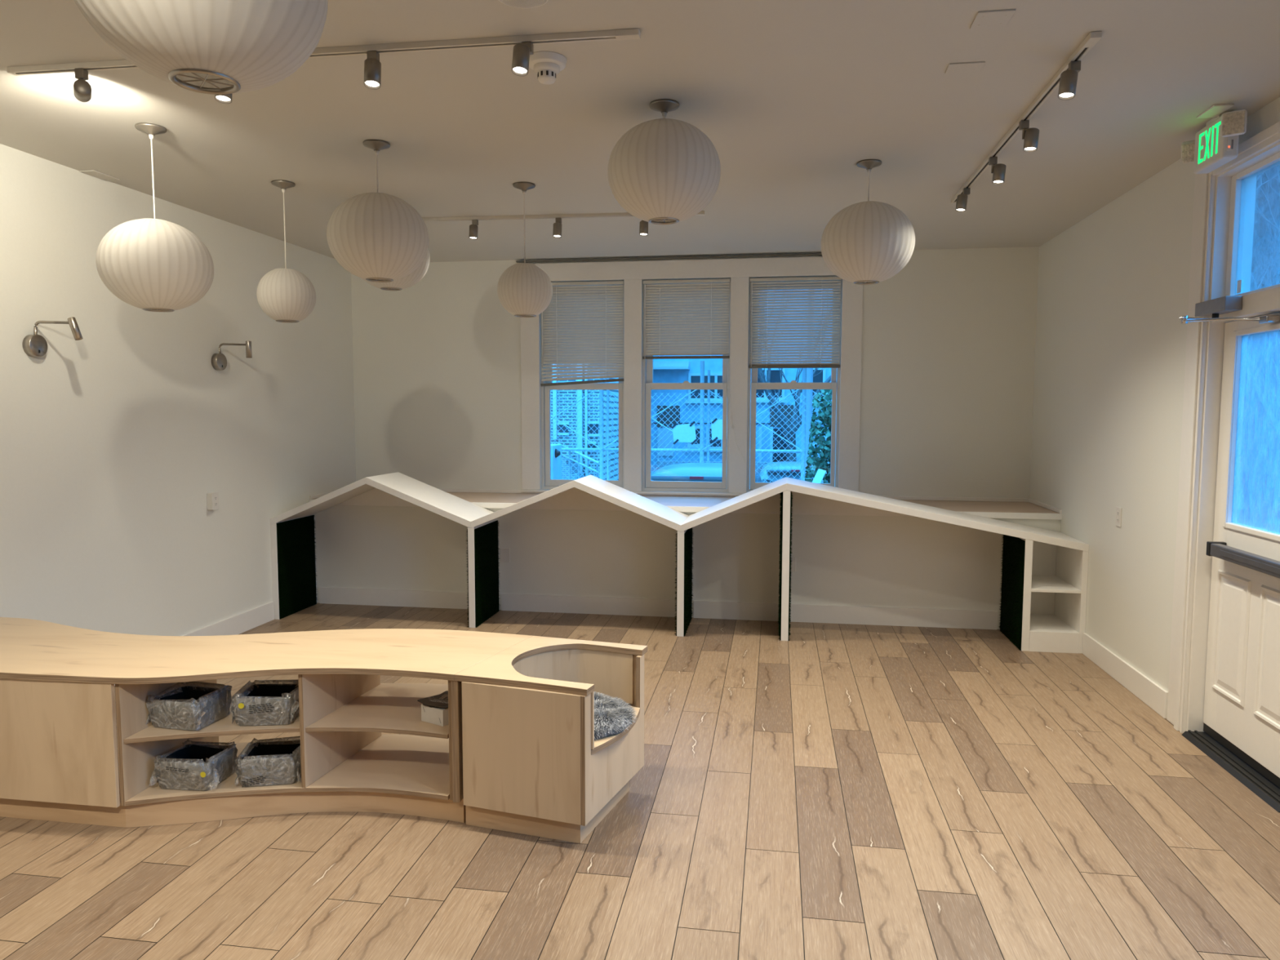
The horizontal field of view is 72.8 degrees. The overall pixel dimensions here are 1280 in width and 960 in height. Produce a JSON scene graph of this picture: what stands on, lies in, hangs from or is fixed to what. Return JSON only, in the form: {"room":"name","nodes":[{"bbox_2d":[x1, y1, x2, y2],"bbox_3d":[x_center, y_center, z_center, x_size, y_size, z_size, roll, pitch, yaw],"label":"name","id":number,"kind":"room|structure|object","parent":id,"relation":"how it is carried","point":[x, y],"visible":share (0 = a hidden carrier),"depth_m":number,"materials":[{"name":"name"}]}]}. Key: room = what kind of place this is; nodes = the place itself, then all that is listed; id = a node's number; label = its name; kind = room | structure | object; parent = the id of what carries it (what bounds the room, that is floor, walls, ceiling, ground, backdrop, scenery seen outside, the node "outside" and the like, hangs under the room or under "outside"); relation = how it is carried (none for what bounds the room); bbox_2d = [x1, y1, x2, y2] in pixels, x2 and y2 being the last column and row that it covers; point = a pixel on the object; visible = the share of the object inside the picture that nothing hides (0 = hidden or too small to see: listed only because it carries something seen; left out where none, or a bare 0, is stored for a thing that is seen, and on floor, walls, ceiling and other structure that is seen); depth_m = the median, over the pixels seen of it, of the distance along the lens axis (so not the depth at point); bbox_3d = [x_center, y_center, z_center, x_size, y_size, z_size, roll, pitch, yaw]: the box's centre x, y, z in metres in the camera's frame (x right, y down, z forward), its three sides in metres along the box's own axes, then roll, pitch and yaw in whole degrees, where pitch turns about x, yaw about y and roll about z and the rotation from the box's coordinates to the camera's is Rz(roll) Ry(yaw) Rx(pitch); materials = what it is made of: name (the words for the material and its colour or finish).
{"room":"children's playroom","nodes":[
{"label":"children's playroom","id":0,"kind":"room"},
{"bbox_2d":[0,143,355,635],"bbox_3d":[-3.492,-0.075,3.080,0.150,3.002,10.400,1,5,9],"label":"wall","id":1,"kind":"structure","parent":0,"point":[114,440],"depth_m":5.36,"materials":[{"name":"white paint"}]},
{"bbox_2d":[22,316,83,356],"bbox_3d":[-3.033,-0.743,4.508,0.296,0.203,0.116,1,5,9],"label":"lamp","id":2,"kind":"object","parent":1,"relation":"attached to","point":[33,345],"visible":1,"depth_m":4.50,"materials":[{"name":"silver metal"}]},
{"bbox_2d":[114,601,274,685],"bbox_3d":[-3.527,1.358,2.452,0.015,0.145,8.726,1,5,9],"label":"baseboard","id":3,"kind":"structure","parent":1,"relation":"attached to","point":[238,624],"depth_m":6.32,"materials":[{"name":"white paint"}]},
{"bbox_2d":[206,492,218,510],"bbox_3d":[-2.945,0.146,5.982,0.043,0.116,0.072,1,5,9],"label":"wall outlet","id":4,"kind":"object","parent":1,"relation":"attached to","point":[212,499],"visible":1,"depth_m":5.95,"materials":[{"name":"white plastic"}]},
{"bbox_2d":[211,341,252,370],"bbox_3d":[-2.813,-0.861,6.008,0.266,0.198,0.116,1,5,9],"label":"lamp","id":5,"kind":"object","parent":1,"relation":"attached to","point":[219,361],"visible":1,"depth_m":5.99,"materials":[{"name":"silver metal"}]},
{"bbox_2d":[0,603,1279,959],"bbox_3d":[-0.475,1.413,2.777,6.148,0.003,10.300,1,5,9],"label":"floor","id":6,"kind":"structure","parent":0,"point":[829,791],"depth_m":3.25,"materials":[{"name":"brown wood"}]},
{"bbox_2d":[0,617,647,843],"bbox_3d":[-1.641,1.026,3.705,3.286,0.614,0.904,1,5,9],"label":"bench","id":7,"kind":"object","parent":6,"relation":"on","point":[518,752],"visible":0.98,"depth_m":3.44,"materials":[{"name":"brown wood"}]},
{"bbox_2d":[145,681,231,730],"bbox_3d":[-1.830,0.916,3.531,0.256,0.134,0.227,1,5,13],"label":"basket","id":8,"kind":"object","parent":7,"relation":"on","point":[192,707],"visible":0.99,"depth_m":3.47,"materials":[{"name":"grey plastic"}]},
{"bbox_2d":[150,738,237,791],"bbox_3d":[-1.807,1.160,3.542,0.299,0.134,0.221,1,5,7],"label":"basket","id":9,"kind":"object","parent":7,"relation":"on","point":[194,766],"visible":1,"depth_m":3.47,"materials":[{"name":"grey plastic"}]},
{"bbox_2d":[165,766,188,772],"bbox_3d":[-1.833,1.147,3.436,0.097,0.017,0.001,1,5,7],"label":"print","id":10,"kind":"object","parent":9,"relation":"attached to","point":[166,766],"depth_m":3.44},
{"bbox_2d":[231,679,299,725],"bbox_3d":[-1.521,0.912,3.577,0.272,0.135,0.222,0,5,-3],"label":"basket","id":11,"kind":"object","parent":7,"relation":"on","point":[277,704],"visible":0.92,"depth_m":3.49,"materials":[{"name":"grey plastic"}]},
{"bbox_2d":[248,703,274,713],"bbox_3d":[-1.513,0.914,3.469,0.098,0.041,0.001,0,5,-3],"label":"print","id":12,"kind":"object","parent":11,"relation":"attached to","point":[265,704],"depth_m":3.47},
{"bbox_2d":[233,736,301,786],"bbox_3d":[-1.515,1.159,3.582,0.269,0.132,0.228,-1,5,-8],"label":"basket","id":13,"kind":"object","parent":7,"relation":"on","point":[269,762],"visible":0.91,"depth_m":3.50,"materials":[{"name":"grey plastic"}]},
{"bbox_2d":[241,776,266,786],"bbox_3d":[-1.547,1.208,3.474,0.092,0.041,0.001,-1,5,-8],"label":"print","id":14,"kind":"object","parent":13,"relation":"attached to","point":[260,776],"depth_m":3.47},
{"bbox_2d":[123,683,448,743],"bbox_3d":[-1.328,0.980,3.703,1.354,0.018,0.663,0,5,-3],"label":"shelf","id":15,"kind":"object","parent":7,"relation":"attached to","point":[384,708],"depth_m":3.53,"materials":[{"name":"brown wood"}]},
{"bbox_2d":[124,734,449,805],"bbox_3d":[-1.329,1.224,3.718,1.355,0.018,0.670,0,5,-3],"label":"shelf","id":16,"kind":"object","parent":7,"relation":"attached to","point":[405,765],"depth_m":3.55,"materials":[{"name":"brown wood"}]},
{"bbox_2d":[421,704,448,726],"bbox_3d":[-0.822,0.951,3.545,0.122,0.068,0.081,3,5,32],"label":"carton","id":17,"kind":"object","parent":7,"relation":"on","point":[438,716],"visible":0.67,"depth_m":3.50,"materials":[{"name":"cardboard"}]},
{"bbox_2d":[417,693,439,707],"bbox_3d":[-0.816,0.909,3.607,0.185,0.004,0.118,-4,6,-43],"label":"restroom sign","id":18,"kind":"object","parent":17,"relation":"on","point":[423,700],"visible":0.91,"depth_m":3.59,"materials":[{"name":"black plastic"}]},
{"bbox_2d":[422,690,448,707],"bbox_3d":[-0.798,0.904,3.580,0.118,0.004,0.185,2,5,20],"label":"restroom sign","id":19,"kind":"object","parent":18,"relation":"on","point":[441,700],"visible":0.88,"depth_m":3.54,"materials":[{"name":"black plastic"}]},
{"bbox_2d":[591,706,639,755],"bbox_3d":[-0.274,0.988,3.546,0.489,0.022,0.509,2,5,23],"label":"shelf","id":20,"kind":"object","parent":7,"relation":"attached to","point":[598,745],"depth_m":3.34,"materials":[{"name":"brown wood"}]},
{"bbox_2d":[594,691,637,740],"bbox_3d":[-0.262,0.936,3.530,0.515,0.084,0.515,1,5,9],"label":"cushion","id":21,"kind":"object","parent":7,"relation":"on","point":[612,716],"visible":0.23,"depth_m":3.46,"materials":[{"name":"grey fur"}]},
{"bbox_2d":[270,471,1088,653],"bbox_3d":[0.114,0.546,6.542,5.926,1.124,0.572,1,5,9],"label":"cubby unit","id":22,"kind":"object","parent":6,"relation":"on","point":[1044,585],"visible":1,"depth_m":6.38,"materials":[{"name":"white paint"}]},
{"bbox_2d":[1182,729,1279,813],"bbox_3d":[2.765,1.310,3.946,0.190,0.027,0.862,1,5,9],"label":"threshold","id":23,"kind":"object","parent":6,"relation":"on","point":[1247,775],"depth_m":3.93,"materials":[{"name":"black metal"}]},
{"bbox_2d":[0,0,1279,262],"bbox_3d":[-0.460,-1.588,2.494,6.278,0.120,10.420,1,5,9],"label":"ceiling","id":24,"kind":"structure","parent":0,"point":[789,96],"depth_m":3.88,"materials":[{"name":"white paint"}]},
{"bbox_2d":[79,169,119,180],"bbox_3d":[-3.058,-1.723,4.909,0.092,0.006,0.195,1,5,9],"label":"ceiling plate","id":25,"kind":"object","parent":24,"relation":"attached to","point":[91,172],"visible":1,"depth_m":4.89,"materials":[{"name":"white paint"}]},
{"bbox_2d":[95,122,213,311],"bbox_3d":[-2.299,-1.233,4.111,0.490,0.852,0.490,-1,5,-16],"label":"pendant lamp","id":26,"kind":"object","parent":24,"relation":"hanging from","point":[154,264],"visible":1,"depth_m":3.97,"materials":[{"name":"white paper"}]},
{"bbox_2d":[74,0,328,94],"bbox_3d":[-0.903,-1.145,1.776,0.492,0.648,0.492,1,5,9],"label":"pendant lamp","id":27,"kind":"object","parent":24,"relation":"hanging from","point":[206,46],"visible":1,"depth_m":1.71,"materials":[{"name":"white paper"}]},
{"bbox_2d":[256,180,315,322],"bbox_3d":[-2.086,-1.337,5.104,0.326,0.803,0.326,1,5,9],"label":"pendant lamp","id":28,"kind":"object","parent":24,"relation":"hanging from","point":[285,295],"visible":1,"depth_m":5.02,"materials":[{"name":"white paper"}]},
{"bbox_2d":[7,28,640,75],"bbox_3d":[-1.226,-1.575,3.204,2.475,0.022,0.040,1,5,8],"label":"track","id":29,"kind":"object","parent":24,"relation":"attached to","point":[629,33],"visible":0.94,"depth_m":3.13,"materials":[{"name":"white metal"}]},
{"bbox_2d":[73,68,91,102],"bbox_3d":[-2.154,-1.526,3.349,0.059,0.105,0.089,-3,5,-32],"label":"track spotlight","id":30,"kind":"object","parent":29,"relation":"attached to","point":[82,88],"visible":1,"depth_m":3.32,"materials":[{"name":"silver metal"}]},
{"bbox_2d":[214,93,231,103],"bbox_3d":[-1.545,-1.487,3.225,0.063,0.162,0.089,1,5,9],"label":"track spotlight","id":31,"kind":"object","parent":29,"relation":"attached to","point":[224,99],"visible":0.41,"depth_m":3.22,"materials":[{"name":"silver metal"}]},
{"bbox_2d":[364,50,381,89],"bbox_3d":[-0.967,-1.491,3.143,0.064,0.138,0.088,1,5,9],"label":"track spotlight","id":32,"kind":"object","parent":29,"relation":"attached to","point":[372,65],"visible":1,"depth_m":3.12,"materials":[{"name":"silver metal"}]},
{"bbox_2d":[511,41,533,75],"bbox_3d":[-0.418,-1.493,3.064,0.064,0.118,0.086,1,5,9],"label":"track spotlight","id":33,"kind":"object","parent":29,"relation":"attached to","point":[522,51],"visible":1,"depth_m":3.04,"materials":[{"name":"silver metal"}]},
{"bbox_2d":[326,139,429,282],"bbox_3d":[-1.311,-1.340,4.343,0.490,0.673,0.490,3,6,34],"label":"pendant lamp","id":34,"kind":"object","parent":24,"relation":"hanging from","point":[377,237],"visible":1,"depth_m":4.18,"materials":[{"name":"white paper"}]},
{"bbox_2d":[362,248,430,290],"bbox_3d":[-1.598,-1.499,5.553,0.492,0.551,0.492,1,5,9],"label":"pendant lamp","id":35,"kind":"object","parent":24,"relation":"hanging from","point":[418,274],"visible":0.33,"depth_m":5.51,"materials":[{"name":"white paper"}]},
{"bbox_2d":[497,0,548,8],"bbox_3d":[-0.376,-1.547,2.768,0.174,0.004,0.174,1,5,9],"label":"ceiling speaker","id":36,"kind":"object","parent":24,"relation":"attached to","point":[514,3],"visible":1,"depth_m":2.82,"materials":[{"name":"white plastic"}]},
{"bbox_2d":[497,182,552,317],"bbox_3d":[-0.682,-1.355,5.131,0.325,0.766,0.325,5,6,44],"label":"pendant lamp","id":37,"kind":"object","parent":24,"relation":"hanging from","point":[524,290],"visible":1,"depth_m":5.04,"materials":[{"name":"white paper"}]},
{"bbox_2d":[528,51,566,84],"bbox_3d":[-0.353,-1.549,3.282,0.152,0.082,0.152,1,5,9],"label":"smoke detector","id":38,"kind":"object","parent":24,"relation":"attached to","point":[547,64],"visible":0.94,"depth_m":3.25,"materials":[{"name":"white plastic"}]},
{"bbox_2d":[422,210,704,222],"bbox_3d":[-0.799,-1.792,5.922,2.477,0.022,0.040,1,5,6],"label":"track","id":39,"kind":"object","parent":24,"relation":"attached to","point":[702,212],"visible":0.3,"depth_m":5.90,"materials":[{"name":"white metal"}]},
{"bbox_2d":[468,219,478,239],"bbox_3d":[-1.137,-1.716,5.937,0.059,0.137,0.087,1,5,9],"label":"track spotlight","id":40,"kind":"object","parent":39,"relation":"attached to","point":[473,228],"visible":1,"depth_m":5.91,"materials":[{"name":"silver metal"}]},
{"bbox_2d":[552,217,561,238],"bbox_3d":[-0.558,-1.710,5.871,0.059,0.137,0.087,1,5,9],"label":"track spotlight","id":41,"kind":"object","parent":39,"relation":"attached to","point":[557,228],"visible":1,"depth_m":5.84,"materials":[{"name":"silver metal"}]},
{"bbox_2d":[639,220,648,236],"bbox_3d":[0.027,-1.703,5.804,0.059,0.137,0.087,1,5,9],"label":"track spotlight","id":42,"kind":"object","parent":39,"relation":"attached to","point":[643,225],"visible":0.84,"depth_m":5.77,"materials":[{"name":"silver metal"}]},
{"bbox_2d":[607,98,720,225],"bbox_3d":[0.105,-1.378,3.775,0.490,0.500,0.490,-1,5,-16],"label":"pendant lamp","id":43,"kind":"object","parent":24,"relation":"hanging from","point":[663,171],"visible":1,"depth_m":3.61,"materials":[{"name":"white paper"}]},
{"bbox_2d":[820,159,915,284],"bbox_3d":[1.223,-1.379,4.657,0.492,0.635,0.492,1,5,9],"label":"pendant lamp","id":44,"kind":"object","parent":24,"relation":"hanging from","point":[868,242],"visible":1,"depth_m":4.50,"materials":[{"name":"white paper"}]},
{"bbox_2d":[945,61,985,73],"bbox_3d":[1.252,-1.589,3.343,0.131,0.006,0.089,1,5,9],"label":"ceiling plate","id":45,"kind":"object","parent":24,"relation":"attached to","point":[969,67],"visible":1,"depth_m":3.33,"materials":[{"name":"white paint"}]},
{"bbox_2d":[969,8,1015,29],"bbox_3d":[1.190,-1.556,2.930,0.119,0.006,0.125,1,5,9],"label":"ceiling plate","id":46,"kind":"object","parent":24,"relation":"attached to","point":[988,19],"visible":1,"depth_m":2.92,"materials":[{"name":"white paint"}]},
{"bbox_2d":[951,31,1102,203],"bbox_3d":[1.782,-1.651,4.236,0.038,0.022,2.454,1,5,9],"label":"track","id":47,"kind":"object","parent":24,"relation":"attached to","point":[1092,38],"visible":0.8,"depth_m":3.71,"materials":[{"name":"white metal"}]},
{"bbox_2d":[955,187,970,212],"bbox_3d":[1.889,-1.641,5.074,0.083,0.137,0.072,1,5,9],"label":"track spotlight","id":48,"kind":"object","parent":47,"relation":"attached to","point":[962,199],"visible":1,"depth_m":5.06,"materials":[{"name":"silver metal"}]},
{"bbox_2d":[988,156,1006,184],"bbox_3d":[1.836,-1.591,4.451,0.081,0.137,0.067,1,5,9],"label":"track spotlight","id":49,"kind":"object","parent":47,"relation":"attached to","point":[998,171],"visible":1,"depth_m":4.44,"materials":[{"name":"silver metal"}]},
{"bbox_2d":[1018,120,1039,152],"bbox_3d":[1.748,-1.546,3.890,0.081,0.137,0.067,1,5,9],"label":"track spotlight","id":50,"kind":"object","parent":47,"relation":"attached to","point":[1031,135],"visible":1,"depth_m":3.88,"materials":[{"name":"silver metal"}]},
{"bbox_2d":[1057,60,1080,100],"bbox_3d":[1.601,-1.493,3.231,0.082,0.137,0.074,1,5,9],"label":"track spotlight","id":51,"kind":"object","parent":47,"relation":"attached to","point":[1068,78],"visible":1,"depth_m":3.21,"materials":[{"name":"silver metal"}]},
{"bbox_2d":[1180,103,1247,173],"bbox_3d":[2.576,-1.528,3.922,0.138,0.214,0.505,1,5,9],"label":"exit sign","id":52,"kind":"object","parent":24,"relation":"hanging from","point":[1215,145],"visible":1,"depth_m":3.85,"materials":[{"name":"green"}]},
{"bbox_2d":[314,505,1061,629],"bbox_3d":[0.168,0.661,6.896,5.928,0.838,0.080,1,5,9],"label":"wall","id":53,"kind":"structure","parent":0,"point":[842,560],"depth_m":6.83,"materials":[{"name":"white paint"}]},
{"bbox_2d":[500,547,510,562],"bbox_3d":[-1.095,0.611,7.045,0.076,0.116,0.006,1,5,9],"label":"blank wall plate","id":54,"kind":"object","parent":53,"relation":"attached to","point":[504,552],"visible":1,"depth_m":7.04,"materials":[{"name":"white plastic"}]},
{"bbox_2d":[319,586,997,629],"bbox_3d":[-0.017,1.011,6.905,5.440,0.138,0.014,1,5,9],"label":"baseboard","id":55,"kind":"structure","parent":53,"relation":"attached to","point":[853,615],"depth_m":6.86,"materials":[{"name":"white paint"}]},
{"bbox_2d":[309,488,1062,519],"bbox_3d":[0.224,0.179,7.209,5.928,0.074,0.829,1,5,9],"label":"desk countertop","id":56,"kind":"structure","parent":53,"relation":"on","point":[990,508],"depth_m":7.03,"materials":[{"name":"white laminate"}]},
{"bbox_2d":[791,556,795,571],"bbox_3d":[1.165,0.649,6.694,0.070,0.114,0.006,1,5,9],"label":"blank wall plate","id":57,"kind":"object","parent":53,"relation":"attached to","point":[793,558],"visible":0.44,"depth_m":6.69,"materials":[{"name":"white plastic"}]},
{"bbox_2d":[351,246,1039,498],"bbox_3d":[0.325,-0.434,7.641,6.278,3.002,0.150,1,5,9],"label":"wall","id":58,"kind":"structure","parent":0,"point":[948,353],"depth_m":7.30,"materials":[{"name":"white paint"}]},
{"bbox_2d":[540,280,623,489],"bbox_3d":[-0.499,-0.835,7.756,0.762,1.840,0.115,1,5,9],"label":"window","id":59,"kind":"structure","parent":58,"relation":"in","point":[547,482],"depth_m":7.77,"materials":[{"name":"paint"}]},
{"bbox_2d":[540,280,623,386],"bbox_3d":[-0.512,-1.281,7.636,0.750,0.908,0.038,1,5,9],"label":"blind","id":60,"kind":"object","parent":59,"relation":"attached to","point":[582,321],"visible":0.88,"depth_m":7.63,"materials":[{"name":"white plastic"}]},
{"bbox_2d":[515,253,822,262],"bbox_3d":[0.398,-1.901,7.416,3.010,0.011,0.040,1,5,9],"label":"trim","id":61,"kind":"structure","parent":58,"relation":"attached to","point":[814,254],"depth_m":7.42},
{"bbox_2d":[642,278,730,492],"bbox_3d":[0.408,-0.822,7.615,0.766,1.840,0.115,1,5,9],"label":"window","id":62,"kind":"structure","parent":58,"relation":"in","point":[648,384],"depth_m":7.61,"materials":[{"name":"paint"}]},
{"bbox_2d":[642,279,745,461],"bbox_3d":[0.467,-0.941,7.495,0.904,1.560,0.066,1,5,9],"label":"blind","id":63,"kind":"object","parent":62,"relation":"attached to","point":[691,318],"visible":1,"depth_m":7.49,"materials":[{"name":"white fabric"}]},
{"bbox_2d":[520,256,862,497],"bbox_3d":[0.396,-0.871,7.496,2.950,2.032,0.045,1,5,9],"label":"trim","id":64,"kind":"structure","parent":58,"relation":"attached to","point":[740,271],"depth_m":7.48,"materials":[{"name":"white paint"}]},
{"bbox_2d":[746,275,842,492],"bbox_3d":[1.322,-0.808,7.473,0.775,1.840,0.115,1,5,9],"label":"window","id":65,"kind":"structure","parent":58,"relation":"in","point":[753,384],"depth_m":7.45,"materials":[{"name":"paint"}]},
{"bbox_2d":[748,276,841,368],"bbox_3d":[1.310,-1.330,7.346,0.763,0.758,0.038,1,5,9],"label":"blind","id":66,"kind":"object","parent":65,"relation":"attached to","point":[817,285],"visible":0.93,"depth_m":7.35,"materials":[{"name":"white plastic"}]},
{"bbox_2d":[1029,97,1279,724],"bbox_3d":[2.523,0.013,2.144,0.170,3.002,10.400,1,5,9],"label":"wall","id":67,"kind":"structure","parent":0,"point":[1113,286],"depth_m":5.26,"materials":[{"name":"white paint"}]},
{"bbox_2d":[1115,506,1121,527],"bbox_3d":[2.919,0.225,5.292,0.008,0.116,0.072,1,5,9],"label":"wall outlet","id":68,"kind":"object","parent":67,"relation":"attached to","point":[1118,510],"visible":1,"depth_m":5.28,"materials":[{"name":"white plastic"}]},
{"bbox_2d":[1082,632,1168,718],"bbox_3d":[2.893,1.149,5.223,0.015,0.145,1.251,1,5,9],"label":"baseboard","id":69,"kind":"structure","parent":67,"relation":"attached to","point":[1150,693],"depth_m":5.09,"materials":[{"name":"white paint"}]},
{"bbox_2d":[1166,120,1279,733],"bbox_3d":[2.783,-0.094,3.897,0.198,2.835,1.180,1,5,9],"label":"trim","id":70,"kind":"structure","parent":67,"relation":"attached to","point":[1265,144],"depth_m":4.30,"materials":[{"name":"white paint"}]},
{"bbox_2d":[1203,312,1279,787],"bbox_3d":[2.750,0.284,3.866,0.124,2.030,0.856,1,5,9],"label":"door","id":71,"kind":"structure","parent":67,"relation":"in","point":[1242,710],"depth_m":3.98,"materials":[{"name":"white paint"}]},
{"bbox_2d":[1178,295,1279,324],"bbox_3d":[2.647,-0.771,3.991,0.304,0.138,0.480,1,5,9],"label":"door closer","id":72,"kind":"object","parent":71,"relation":"attached to","point":[1213,308],"depth_m":3.95,"materials":[{"name":"grey metal"}]},
{"bbox_2d":[1225,151,1279,296],"bbox_3d":[2.789,-1.121,3.747,0.050,0.597,0.864,1,5,9],"label":"window","id":73,"kind":"structure","parent":67,"relation":"in","point":[1253,258],"depth_m":3.98,"materials":[{"name":"glass"}]},
{"label":"outside","id":74,"kind":"structure","parent":0,"visible":0},
{"bbox_3d":[-4.821,0.295,27.561,42.000,0.200,37.250,1,5,9],"label":"street","id":75,"kind":"object","parent":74,"visible":0},
{"bbox_2d":[551,444,561,479],"bbox_3d":[-1.159,0.595,10.079,0.525,2.015,0.400,1,5,9],"label":"tall cabinet","id":76,"kind":"object","parent":75,"relation":"on","point":[556,449],"visible":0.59,"depth_m":9.89,"materials":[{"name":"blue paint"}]},
{"bbox_2d":[550,355,618,479],"bbox_3d":[-3.039,-2.371,20.328,5.670,6.280,6.925,1,5,9],"label":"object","id":77,"kind":"structure","parent":75,"relation":"on","point":[588,412],"depth_m":17.36,"materials":[{"name":"white paint"}]},
{"bbox_2d":[550,360,829,482],"bbox_3d":[1.077,-0.367,14.521,6.915,3.230,0.087,1,5,9],"label":"fence","id":78,"kind":"object","parent":75,"relation":"on","point":[601,448],"visible":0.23,"depth_m":14.47,"materials":[{"name":"metal"}]},
{"bbox_2d":[671,421,697,444],"bbox_3d":[0.736,-0.785,14.449,0.434,0.399,0.028,1,5,9],"label":"board","id":79,"kind":"object","parent":78,"relation":"attached to","point":[681,433],"visible":1,"depth_m":14.44,"materials":[{"name":"white paint"}]},
{"bbox_2d":[711,417,727,442],"bbox_3d":[1.455,-0.852,14.331,0.560,0.469,0.028,1,5,9],"label":"board","id":80,"kind":"object","parent":78,"relation":"attached to","point":[716,424],"visible":0.47,"depth_m":14.35,"materials":[{"name":"white paint"}]},
{"bbox_2d":[651,462,762,487],"bbox_3d":[0.911,0.621,11.401,1.720,1.760,4.360,1,5,9],"label":"parked car","id":81,"kind":"object","parent":75,"relation":"on","point":[693,472],"visible":0.09,"depth_m":9.75,"materials":[{"name":"silver metal"}]},
{"bbox_2d":[689,475,703,479],"bbox_3d":[0.619,-0.024,9.466,0.150,0.035,0.060,1,5,9],"label":"brake light","id":82,"kind":"object","parent":81,"relation":"attached to","point":[691,477],"depth_m":9.44,"materials":[{"name":"red plastic"}]},
{"bbox_2d":[657,460,828,472],"bbox_3d":[3.449,0.086,22.312,6.050,1.090,0.200,1,5,9],"label":"wall","id":83,"kind":"structure","parent":75,"relation":"on","point":[665,463],"depth_m":22.53,"materials":[{"name":"concrete"}]},
{"bbox_2d":[651,288,837,471],"bbox_3d":[6.162,-3.304,25.931,13.900,7.280,6.500,1,5,9],"label":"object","id":84,"kind":"structure","parent":75,"relation":"on","point":[664,371],"depth_m":23.87,"materials":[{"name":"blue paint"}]},
{"bbox_2d":[755,461,827,482],"bbox_3d":[3.067,0.313,17.384,1.720,1.425,4.260,1,5,9],"label":"parked car","id":85,"kind":"object","parent":75,"relation":"on","point":[777,468],"visible":0.07,"depth_m":15.67,"materials":[{"name":"paint"}]},
{"bbox_2d":[757,288,831,461],"bbox_3d":[3.788,-2.188,20.475,4.028,5.928,3.125,1,5,9],"label":"bare tree","id":86,"kind":"object","parent":75,"relation":"on","point":[761,376],"visible":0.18,"depth_m":20.55,"materials":[{"name":"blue plant"}]},
{"bbox_2d":[804,292,814,479],"bbox_3d":[2.695,-2.080,13.728,0.100,6.780,0.100,1,5,9],"label":"utility pole","id":87,"kind":"object","parent":75,"relation":"on","point":[809,371],"visible":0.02,"depth_m":13.76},
{"bbox_2d":[804,389,831,483],"bbox_3d":[2.672,0.234,10.848,1.328,2.877,1.306,0,5,4],"label":"bush","id":88,"kind":"object","parent":75,"relation":"on","point":[825,415],"visible":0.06,"depth_m":10.67,"materials":[{"name":"green plant"}]},
{"bbox_2d":[812,468,826,483],"bbox_3d":[1.802,0.799,8.818,0.105,1.822,0.186,3,5,28],"label":"board","id":89,"kind":"object","parent":75,"relation":"on","point":[819,477],"visible":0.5,"depth_m":8.75,"materials":[{"name":"white paint"}]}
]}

